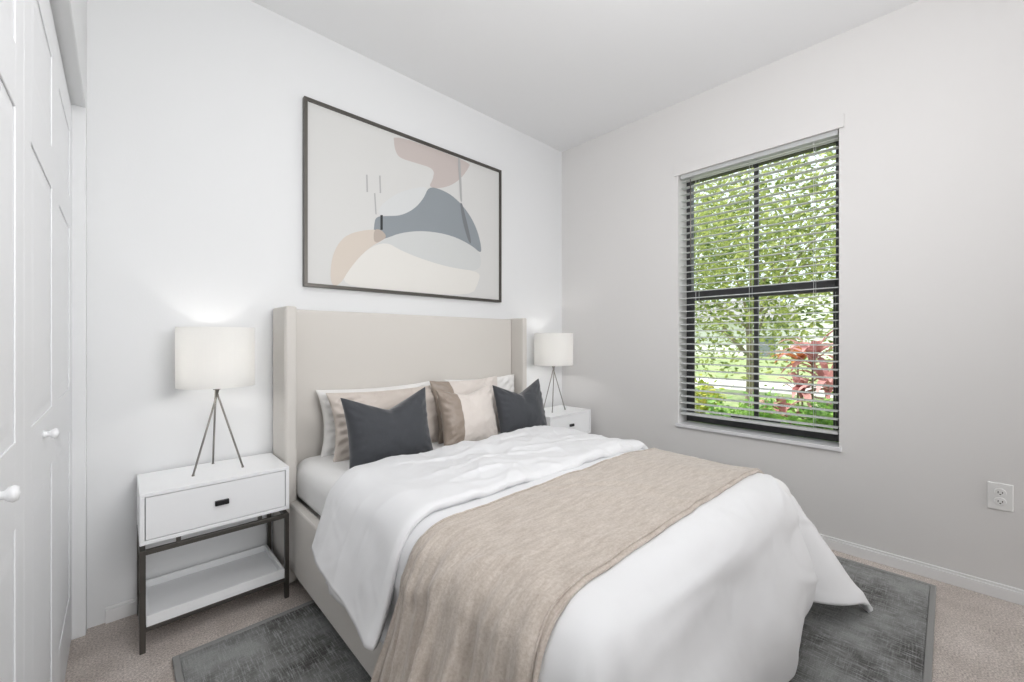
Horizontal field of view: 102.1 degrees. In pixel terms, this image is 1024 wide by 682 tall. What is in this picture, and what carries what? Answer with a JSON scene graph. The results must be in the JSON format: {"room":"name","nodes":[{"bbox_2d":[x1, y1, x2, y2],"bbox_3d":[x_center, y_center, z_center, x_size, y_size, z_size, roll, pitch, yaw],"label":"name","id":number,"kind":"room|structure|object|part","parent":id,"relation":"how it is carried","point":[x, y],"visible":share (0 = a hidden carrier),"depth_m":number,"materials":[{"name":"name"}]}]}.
{"room":"bedroom","nodes":[
{"label":"bedroom","id":0,"kind":"room"},
{"bbox_2d":[49,0,86,639],"bbox_3d":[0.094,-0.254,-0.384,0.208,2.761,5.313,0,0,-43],"label":"door frame","id":1,"kind":"structure","parent":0,"point":[69,16],"depth_m":1.56,"materials":[{"name":"white paint"}]},
{"bbox_2d":[0,0,23,681],"bbox_3d":[-0.736,0.122,0.583,0.058,1.986,0.530,0,0,-43],"label":"door","id":2,"kind":"structure","parent":1,"relation":"in","point":[11,11],"depth_m":0.69,"materials":[{"name":"white paint"}]},
{"bbox_3d":[-0.725,0.222,0.594,0.026,0.025,0.025,0,0,-43],"label":"knob","id":3,"kind":"part","parent":2,"relation":"part of","materials":[{"name":"white paint"}]},
{"bbox_2d":[24,0,58,681],"bbox_3d":[-1.103,0.122,0.970,0.058,1.986,0.530,0,0,-43],"label":"door","id":4,"kind":"structure","parent":1,"relation":"in","point":[41,432],"depth_m":0.94,"materials":[{"name":"white paint"}]},
{"bbox_3d":[-1.091,0.222,0.981,0.026,0.025,0.025,0,0,-43],"label":"knob","id":5,"kind":"part","parent":4,"relation":"part of","materials":[{"name":"white paint"}]},
{"bbox_2d":[56,35,71,681],"bbox_3d":[-1.479,0.122,1.347,0.032,1.986,0.530,0,0,-43],"label":"door","id":6,"kind":"structure","parent":1,"relation":"in","point":[63,105],"depth_m":1.31,"materials":[{"name":"white paint"}]},
{"bbox_2d":[87,0,561,628],"bbox_3d":[-0.676,-0.254,2.684,3.312,2.761,0.200,0,0,-43],"label":"wall","id":7,"kind":"structure","parent":0,"point":[195,107],"depth_m":1.88,"materials":[{"name":"white paint"}]},
{"bbox_2d":[106,597,136,623],"bbox_3d":[-0.588,1.095,2.620,2.832,0.064,0.014,0,0,-43],"label":"baseboard","id":8,"kind":"structure","parent":7,"relation":"attached to","point":[126,608],"depth_m":1.67,"materials":[{"name":"white paint"}]},
{"bbox_2d":[303,96,501,302],"bbox_3d":[-0.583,-0.769,2.613,1.368,0.980,0.030,0,0,-43],"label":"framed artwork","id":9,"kind":"object","parent":7,"relation":"attached to","point":[386,210],"visible":1,"depth_m":2.49,"materials":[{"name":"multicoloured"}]},
{"bbox_2d":[64,549,1023,681],"bbox_3d":[1.151,1.202,0.756,3.312,0.150,5.513,0,0,-43],"label":"floor","id":10,"kind":"structure","parent":0,"point":[978,637],"depth_m":1.57,"materials":[{"name":"carpet"}]},
{"bbox_2d":[137,453,288,654],"bbox_3d":[-1.256,0.840,1.754,0.488,0.574,0.318,0,0,-43],"label":"nightstand","id":11,"kind":"object","parent":10,"relation":"on","point":[171,503],"visible":1,"depth_m":1.68,"materials":[{"name":"white paint"}]},
{"bbox_3d":[-1.530,0.943,1.702,0.017,0.368,0.017,0,0,-43],"label":"leg","id":12,"kind":"part","parent":11,"relation":"part of","materials":[{"name":"grey metal"}]},
{"bbox_3d":[-1.430,1.044,1.596,0.017,0.015,0.274,0,0,-43],"label":"frame rail","id":13,"kind":"part","parent":11,"relation":"part of","materials":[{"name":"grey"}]},
{"bbox_3d":[-1.430,0.767,1.596,0.017,0.017,0.274,0,0,-43],"label":"frame rail","id":14,"kind":"part","parent":11,"relation":"part of","materials":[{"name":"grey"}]},
{"bbox_3d":[-1.330,0.943,1.490,0.017,0.368,0.017,0,0,-43],"label":"leg","id":15,"kind":"part","parent":11,"relation":"part of","materials":[{"name":"grey metal"}]},
{"bbox_2d":[175,327,254,476],"bbox_3d":[-1.266,0.250,1.776,0.278,0.606,0.278,0,0,-43],"label":"table lamp","id":16,"kind":"object","parent":11,"relation":"on","point":[215,358],"visible":1,"depth_m":1.67,"materials":[{"name":"white fabric"}]},
{"bbox_3d":[-1.278,0.380,1.730,0.102,0.345,0.058,0,0,-43],"label":"leg","id":17,"kind":"part","parent":16,"relation":"part of","materials":[{"name":"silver metal"}]},
{"bbox_3d":[-1.301,0.380,1.808,0.010,0.345,0.114,0,0,-41],"label":"leg","id":18,"kind":"part","parent":16,"relation":"part of","materials":[{"name":"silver metal"}]},
{"bbox_3d":[-1.266,0.072,1.776,0.278,0.250,0.278,0,0,-43],"label":"lamp shade","id":19,"kind":"part","parent":16,"relation":"part of","materials":[{"name":"white fabric"}]},
{"bbox_3d":[-1.221,0.380,1.789,0.114,0.345,0.010,0,0,-11],"label":"leg","id":20,"kind":"part","parent":16,"relation":"part of","materials":[{"name":"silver metal"}]},
{"bbox_3d":[-1.250,0.646,1.748,0.455,0.153,0.275,0,0,-43],"label":"drawer","id":21,"kind":"part","parent":11,"relation":"part of","materials":[{"name":"white paint"}]},
{"bbox_2d":[146,544,284,626],"bbox_3d":[-1.259,1.017,1.758,0.452,0.040,0.304,0,0,-43],"label":"shelf","id":22,"kind":"object","parent":11,"relation":"on","point":[171,597],"depth_m":1.74,"materials":[{"name":"white paint"}]},
{"bbox_3d":[-1.159,1.044,1.652,0.454,0.015,0.017,0,0,-43],"label":"frame rail","id":23,"kind":"part","parent":11,"relation":"part of","materials":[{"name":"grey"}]},
{"bbox_3d":[-1.159,0.767,1.652,0.454,0.017,0.017,0,0,-43],"label":"frame rail","id":24,"kind":"part","parent":11,"relation":"part of","materials":[{"name":"grey metal"}]},
{"bbox_3d":[-1.151,0.644,1.644,0.046,0.019,0.013,0,0,-43],"label":"handle","id":25,"kind":"part","parent":11,"relation":"part of","materials":[{"name":"black metal"}]},
{"bbox_3d":[-1.188,0.943,2.026,0.017,0.368,0.017,0,0,-43],"label":"leg","id":26,"kind":"part","parent":11,"relation":"part of","materials":[{"name":"grey metal"}]},
{"bbox_3d":[-0.988,0.943,1.814,0.017,0.368,0.017,0,0,-43],"label":"leg","id":27,"kind":"part","parent":11,"relation":"part of","materials":[{"name":"grey metal"}]},
{"bbox_2d":[172,555,935,681],"bbox_3d":[0.365,1.121,1.667,2.556,0.013,1.840,0,0,-43],"label":"area rug","id":28,"kind":"object","parent":10,"relation":"on","point":[892,642],"visible":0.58,"depth_m":1.51,"materials":[{"name":"grey carpet"}]},
{"bbox_2d":[273,306,526,677],"bbox_3d":[0.030,0.479,1.903,1.569,1.273,1.880,0,0,-43],"label":"bed","id":29,"kind":"object","parent":28,"relation":"on","point":[313,350],"visible":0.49,"depth_m":2.14,"materials":[{"name":"white fabric"}]},
{"bbox_3d":[-0.470,0.897,1.346,0.040,0.310,1.760,0,0,-43],"label":"rail","id":30,"kind":"part","parent":29,"relation":"part of","materials":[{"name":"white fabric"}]},
{"bbox_3d":[-0.575,0.459,2.545,1.476,1.217,0.115,0,0,-43],"label":"headboard","id":31,"kind":"part","parent":29,"relation":"part of","materials":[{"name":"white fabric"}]},
{"bbox_2d":[297,431,790,515],"bbox_3d":[0.049,0.663,1.838,1.406,0.203,1.740,0,0,-43],"label":"mattress","id":32,"kind":"object","parent":29,"relation":"on","point":[316,475],"visible":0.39,"depth_m":1.81,"materials":[{"name":"white fabric"}]},
{"bbox_2d":[316,381,429,455],"bbox_3d":[-0.706,0.410,2.242,0.154,0.329,0.661,0,0,44],"label":"pillow","id":33,"kind":"object","parent":32,"relation":"on","point":[328,447],"visible":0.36,"depth_m":2.04,"materials":[{"name":"white fabric"}]},
{"bbox_2d":[326,385,438,461],"bbox_3d":[-0.614,0.413,2.167,0.672,0.324,0.171,0,0,-42],"label":"pillow","id":34,"kind":"object","parent":32,"relation":"on","point":[387,399],"visible":0.43,"depth_m":2.06,"materials":[{"name":"beige fabric"}]},
{"bbox_2d":[340,387,432,468],"bbox_3d":[-0.556,0.405,1.897,0.158,0.343,0.429,0,0,45],"label":"cushion","id":35,"kind":"object","parent":32,"relation":"on","point":[374,433],"visible":0.81,"depth_m":1.81,"materials":[{"name":"grey fabric"}]},
{"bbox_2d":[430,376,499,443],"bbox_3d":[-0.246,0.396,2.439,0.500,0.338,0.136,0,0,-43],"label":"pillow","id":36,"kind":"object","parent":32,"relation":"on","point":[468,386],"visible":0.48,"depth_m":2.38,"materials":[{"name":"beige fabric"}]},
{"bbox_2d":[436,384,497,445],"bbox_3d":[-0.234,0.411,2.255,0.136,0.314,0.377,0,0,44],"label":"cushion","id":37,"kind":"object","parent":32,"relation":"on","point":[471,416],"visible":0.91,"depth_m":2.19,"materials":[{"name":"beige fabric"}]},
{"bbox_2d":[445,374,513,391],"bbox_3d":[-0.182,0.405,2.752,0.601,0.320,0.119,0,0,-44],"label":"pillow","id":38,"kind":"object","parent":32,"relation":"on","point":[512,375],"visible":0.11,"depth_m":2.91,"materials":[{"name":"white fabric"}]},
{"bbox_2d":[465,375,509,390],"bbox_3d":[-0.209,0.400,2.604,0.599,0.322,0.119,0,0,-43],"label":"pillow","id":39,"kind":"object","parent":32,"relation":"on","point":[503,382],"visible":0.12,"depth_m":2.77,"materials":[{"name":"white fabric"}]},
{"bbox_2d":[492,378,546,433],"bbox_3d":[0.056,0.410,2.483,0.404,0.329,0.154,0,0,-39],"label":"cushion","id":40,"kind":"object","parent":32,"relation":"on","point":[524,409],"visible":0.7,"depth_m":2.39,"materials":[{"name":"grey fabric"}]},
{"bbox_2d":[311,425,872,681],"bbox_3d":[0.358,0.801,1.606,1.775,0.645,1.412,0,0,-43],"label":"duvet","id":41,"kind":"object","parent":32,"relation":"on","point":[725,592],"visible":0.77,"depth_m":1.20,"materials":[{"name":"white fabric"}]},
{"bbox_2d":[371,448,763,681],"bbox_3d":[0.351,0.770,1.419,1.663,0.537,0.549,0,0,-43],"label":"throw blanket","id":42,"kind":"object","parent":41,"relation":"on","point":[484,590],"visible":0.95,"depth_m":1.04,"materials":[{"name":"beige fabric"}]},
{"bbox_2d":[544,405,590,432],"bbox_3d":[0.349,0.840,3.243,0.488,0.574,0.318,0,0,-43],"label":"nightstand","id":43,"kind":"object","parent":10,"relation":"on","point":[576,418],"visible":0.2,"depth_m":3.19,"materials":[{"name":"white paint"}]},
{"bbox_2d":[534,333,572,412],"bbox_3d":[0.327,0.250,3.252,0.304,0.606,0.304,0,0,-43],"label":"table lamp","id":44,"kind":"object","parent":43,"relation":"on","point":[550,349],"visible":0.98,"depth_m":3.12,"materials":[{"name":"white fabric"}]},
{"bbox_3d":[0.290,0.380,3.283,0.114,0.345,0.010,0,0,43],"label":"leg","id":45,"kind":"part","parent":44,"relation":"part of","materials":[{"name":"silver metal"}]},
{"bbox_3d":[0.319,0.380,3.206,0.010,0.345,0.114,0,0,13],"label":"leg","id":46,"kind":"part","parent":44,"relation":"part of","materials":[{"name":"silver metal"}]},
{"bbox_3d":[0.327,0.072,3.252,0.304,0.250,0.304,0,0,-43],"label":"lamp shade","id":47,"kind":"part","parent":44,"relation":"part of","materials":[{"name":"white fabric"}]},
{"bbox_3d":[0.371,0.380,3.268,0.114,0.345,0.010,0,0,-17],"label":"leg","id":48,"kind":"part","parent":44,"relation":"part of","materials":[{"name":"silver metal"}]},
{"bbox_3d":[0.355,0.646,3.237,0.455,0.153,0.275,0,0,-43],"label":"drawer","id":49,"kind":"part","parent":43,"relation":"part of","materials":[{"name":"white paint"}]},
{"bbox_2d":[250,0,918,151],"bbox_3d":[1.151,-1.734,0.756,3.312,0.200,5.513,0,0,-43],"label":"ceiling","id":50,"kind":"structure","parent":0,"point":[564,75],"depth_m":2.29,"materials":[{"name":"white paint"}]},
{"bbox_2d":[562,0,1023,589],"bbox_3d":[2.335,-0.254,1.741,0.200,2.761,5.313,0,0,-43],"label":"wall","id":51,"kind":"structure","parent":0,"point":[929,94],"depth_m":2.08,"materials":[{"name":"white paint"}]},
{"bbox_2d":[675,421,841,451],"bbox_3d":[1.488,0.583,2.572,0.151,0.022,0.903,0,0,-43],"label":"windowsill","id":52,"kind":"structure","parent":51,"relation":"attached to","point":[775,437],"depth_m":2.48,"materials":[{"name":"white stone"}]},
{"bbox_2d":[687,141,838,441],"bbox_3d":[1.554,-0.281,2.634,0.070,1.707,0.879,0,0,-43],"label":"window","id":53,"kind":"structure","parent":51,"relation":"in","point":[831,283],"depth_m":2.63,"materials":[{"name":"grey"}]},
{"bbox_2d":[674,113,843,434],"bbox_3d":[1.467,-0.344,2.552,0.084,1.713,0.923,0,0,-43],"label":"window blind","id":54,"kind":"object","parent":53,"relation":"attached to","point":[837,121],"visible":0.91,"depth_m":2.50,"materials":[{"name":"white paint"}]},
{"bbox_3d":[1.477,-1.121,2.562,0.050,0.025,0.863,0,0,-43],"label":"head rail","id":55,"kind":"part","parent":54,"relation":"part of","materials":[{"name":"white"}]},
{"bbox_3d":[1.477,0.504,2.562,0.050,0.016,0.863,0,0,-43],"label":"rail","id":56,"kind":"part","parent":54,"relation":"part of","materials":[{"name":"white"}]},
{"bbox_3d":[1.538,0.123,2.620,0.012,0.797,0.811,0,0,-43],"label":"sash frame","id":57,"kind":"part","parent":53,"relation":"part of","materials":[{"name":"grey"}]},
{"bbox_3d":[1.553,-0.307,2.634,0.052,0.064,0.811,0,0,-43],"label":"meeting rail","id":58,"kind":"part","parent":53,"relation":"part of","materials":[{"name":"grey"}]},
{"bbox_2d":[820,534,1023,605],"bbox_3d":[2.262,1.095,1.662,0.014,0.064,5.299,0,0,-43],"label":"baseboard","id":59,"kind":"structure","parent":51,"relation":"attached to","point":[983,586],"depth_m":1.96,"materials":[{"name":"white paint"}]},
{"bbox_2d":[987,481,1012,511],"bbox_3d":[2.129,0.683,1.805,0.010,0.117,0.074,0,0,-43],"label":"wall outlet","id":60,"kind":"object","parent":51,"relation":"attached to","point":[999,495],"visible":1,"depth_m":1.80,"materials":[{"name":"white plastic"}]},
{"bbox_2d":[994,497,1006,505],"bbox_3d":[2.127,0.703,1.803,0.004,0.035,0.035,0,0,-43],"label":"socket","id":61,"kind":"object","parent":60,"relation":"attached to","point":[998,501],"depth_m":1.80,"materials":[{"name":"grey plastic"}]},
{"bbox_2d":[994,488,1006,496],"bbox_3d":[2.127,0.664,1.803,0.004,0.035,0.035,0,0,-43],"label":"socket","id":62,"kind":"object","parent":60,"relation":"attached to","point":[998,492],"depth_m":1.80,"materials":[{"name":"grey plastic"}]},
{"label":"outside","id":63,"kind":"structure","parent":0,"visible":0},
{"bbox_2d":[695,355,832,414],"bbox_3d":[30.673,1.477,49.759,107.008,0.100,90.000,0,0,-43],"label":"lawn","id":64,"kind":"structure","parent":63,"point":[741,362],"depth_m":17.63,"materials":[{"name":"green plant"}]},
{"bbox_2d":[695,374,725,413],"bbox_3d":[1.839,0.885,4.272,0.811,1.107,0.858,0,0,19],"label":"shrub","id":65,"kind":"object","parent":64,"relation":"on","point":[701,387],"visible":0.09,"depth_m":4.12,"materials":[{"name":"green plant"}]},
{"bbox_2d":[693,389,757,430],"bbox_3d":[1.986,0.948,3.836,0.866,0.982,0.778,0,0,-10],"label":"shrub","id":66,"kind":"object","parent":64,"relation":"on","point":[718,409],"visible":0.03,"depth_m":3.83,"materials":[{"name":"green plant"}]},
{"bbox_2d":[694,179,760,313],"bbox_3d":[3.839,-1.946,11.172,5.206,6.800,4.735,0,0,-43],"label":"tree","id":67,"kind":"object","parent":64,"relation":"on","point":[710,179],"visible":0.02,"depth_m":10.65,"materials":[{"name":"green plant"}]},
{"bbox_2d":[695,292,832,358],"bbox_3d":[19.971,-1.273,43.538,10.500,5.400,37.700,0,0,-43],"label":"house","id":68,"kind":"structure","parent":64,"relation":"on","point":[703,333],"depth_m":35.49,"materials":[{"name":"white paint"}]},
{"bbox_3d":[21.674,0.627,35.231,0.060,1.600,1.300,0,0,-43],"label":"garage door","id":69,"kind":"part","parent":68,"relation":"part of","materials":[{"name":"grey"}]},
{"bbox_2d":[694,145,835,406],"bbox_3d":[3.273,-0.983,5.731,4.140,4.875,4.299,0,0,-27],"label":"tree","id":70,"kind":"object","parent":64,"relation":"on","point":[809,277],"visible":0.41,"depth_m":5.24,"materials":[{"name":"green plant"}]},
{"bbox_2d":[733,386,801,418],"bbox_3d":[2.591,0.950,4.156,0.878,0.979,0.855,0,0,-43],"label":"shrub","id":71,"kind":"object","parent":64,"relation":"on","point":[776,394],"visible":0.04,"depth_m":4.17,"materials":[{"name":"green plant"}]},
{"bbox_2d":[751,396,805,423],"bbox_3d":[2.430,0.966,3.726,0.469,0.946,0.575,0,0,-16],"label":"ti plant","id":72,"kind":"object","parent":64,"relation":"on","point":[782,409],"visible":0.16,"depth_m":3.67,"materials":[{"name":"brown plant"}]},
{"bbox_2d":[743,391,827,435],"bbox_3d":[2.240,0.939,3.467,0.759,1.000,0.740,0,0,8],"label":"shrub","id":73,"kind":"object","parent":64,"relation":"on","point":[768,407],"visible":0.04,"depth_m":3.43,"materials":[{"name":"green plant"}]},
{"bbox_2d":[769,345,817,411],"bbox_3d":[2.756,0.742,4.011,0.441,1.390,0.424,0,0,-43],"label":"ti plant","id":74,"kind":"object","parent":64,"relation":"on","point":[802,355],"visible":0.33,"depth_m":3.99,"materials":[{"name":"brown plant"}]},
{"bbox_3d":[2.759,0.782,3.994,0.022,1.310,0.022,0,0,-21],"label":"stem","id":75,"kind":"part","parent":74,"relation":"part of","materials":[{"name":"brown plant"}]},
{"bbox_2d":[768,330,832,418],"bbox_3d":[2.626,0.675,3.510,0.666,1.527,0.796,0,0,-13],"label":"ti plant","id":76,"kind":"object","parent":64,"relation":"on","point":[827,381],"visible":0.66,"depth_m":3.52,"materials":[{"name":"brown plant"}]},
{"bbox_3d":[2.570,0.782,3.539,0.022,1.310,0.022,0,0,-21],"label":"stem","id":77,"kind":"part","parent":76,"relation":"part of","materials":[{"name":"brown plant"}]},
{"bbox_2d":[778,392,835,441],"bbox_3d":[2.409,0.912,3.175,0.845,1.054,0.776,0,0,-43],"label":"shrub","id":78,"kind":"object","parent":64,"relation":"on","point":[806,411],"visible":0.06,"depth_m":3.16,"materials":[{"name":"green plant"}]},
{"bbox_2d":[804,160,835,262],"bbox_3d":[7.806,-1.437,7.867,4.073,5.772,3.831,0,0,-7],"label":"tree","id":79,"kind":"object","parent":64,"relation":"on","point":[835,160],"visible":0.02,"depth_m":8.83,"materials":[{"name":"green plant"}]},
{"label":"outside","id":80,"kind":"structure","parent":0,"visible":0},
{"bbox_2d":[695,378,832,397],"bbox_3d":[0.109,1.472,20.776,3.250,0.110,90.000,0,0,-43],"label":"footpath","id":81,"kind":"structure","parent":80,"point":[727,382],"depth_m":12.89,"materials":[{"name":"white concrete"}]}
]}

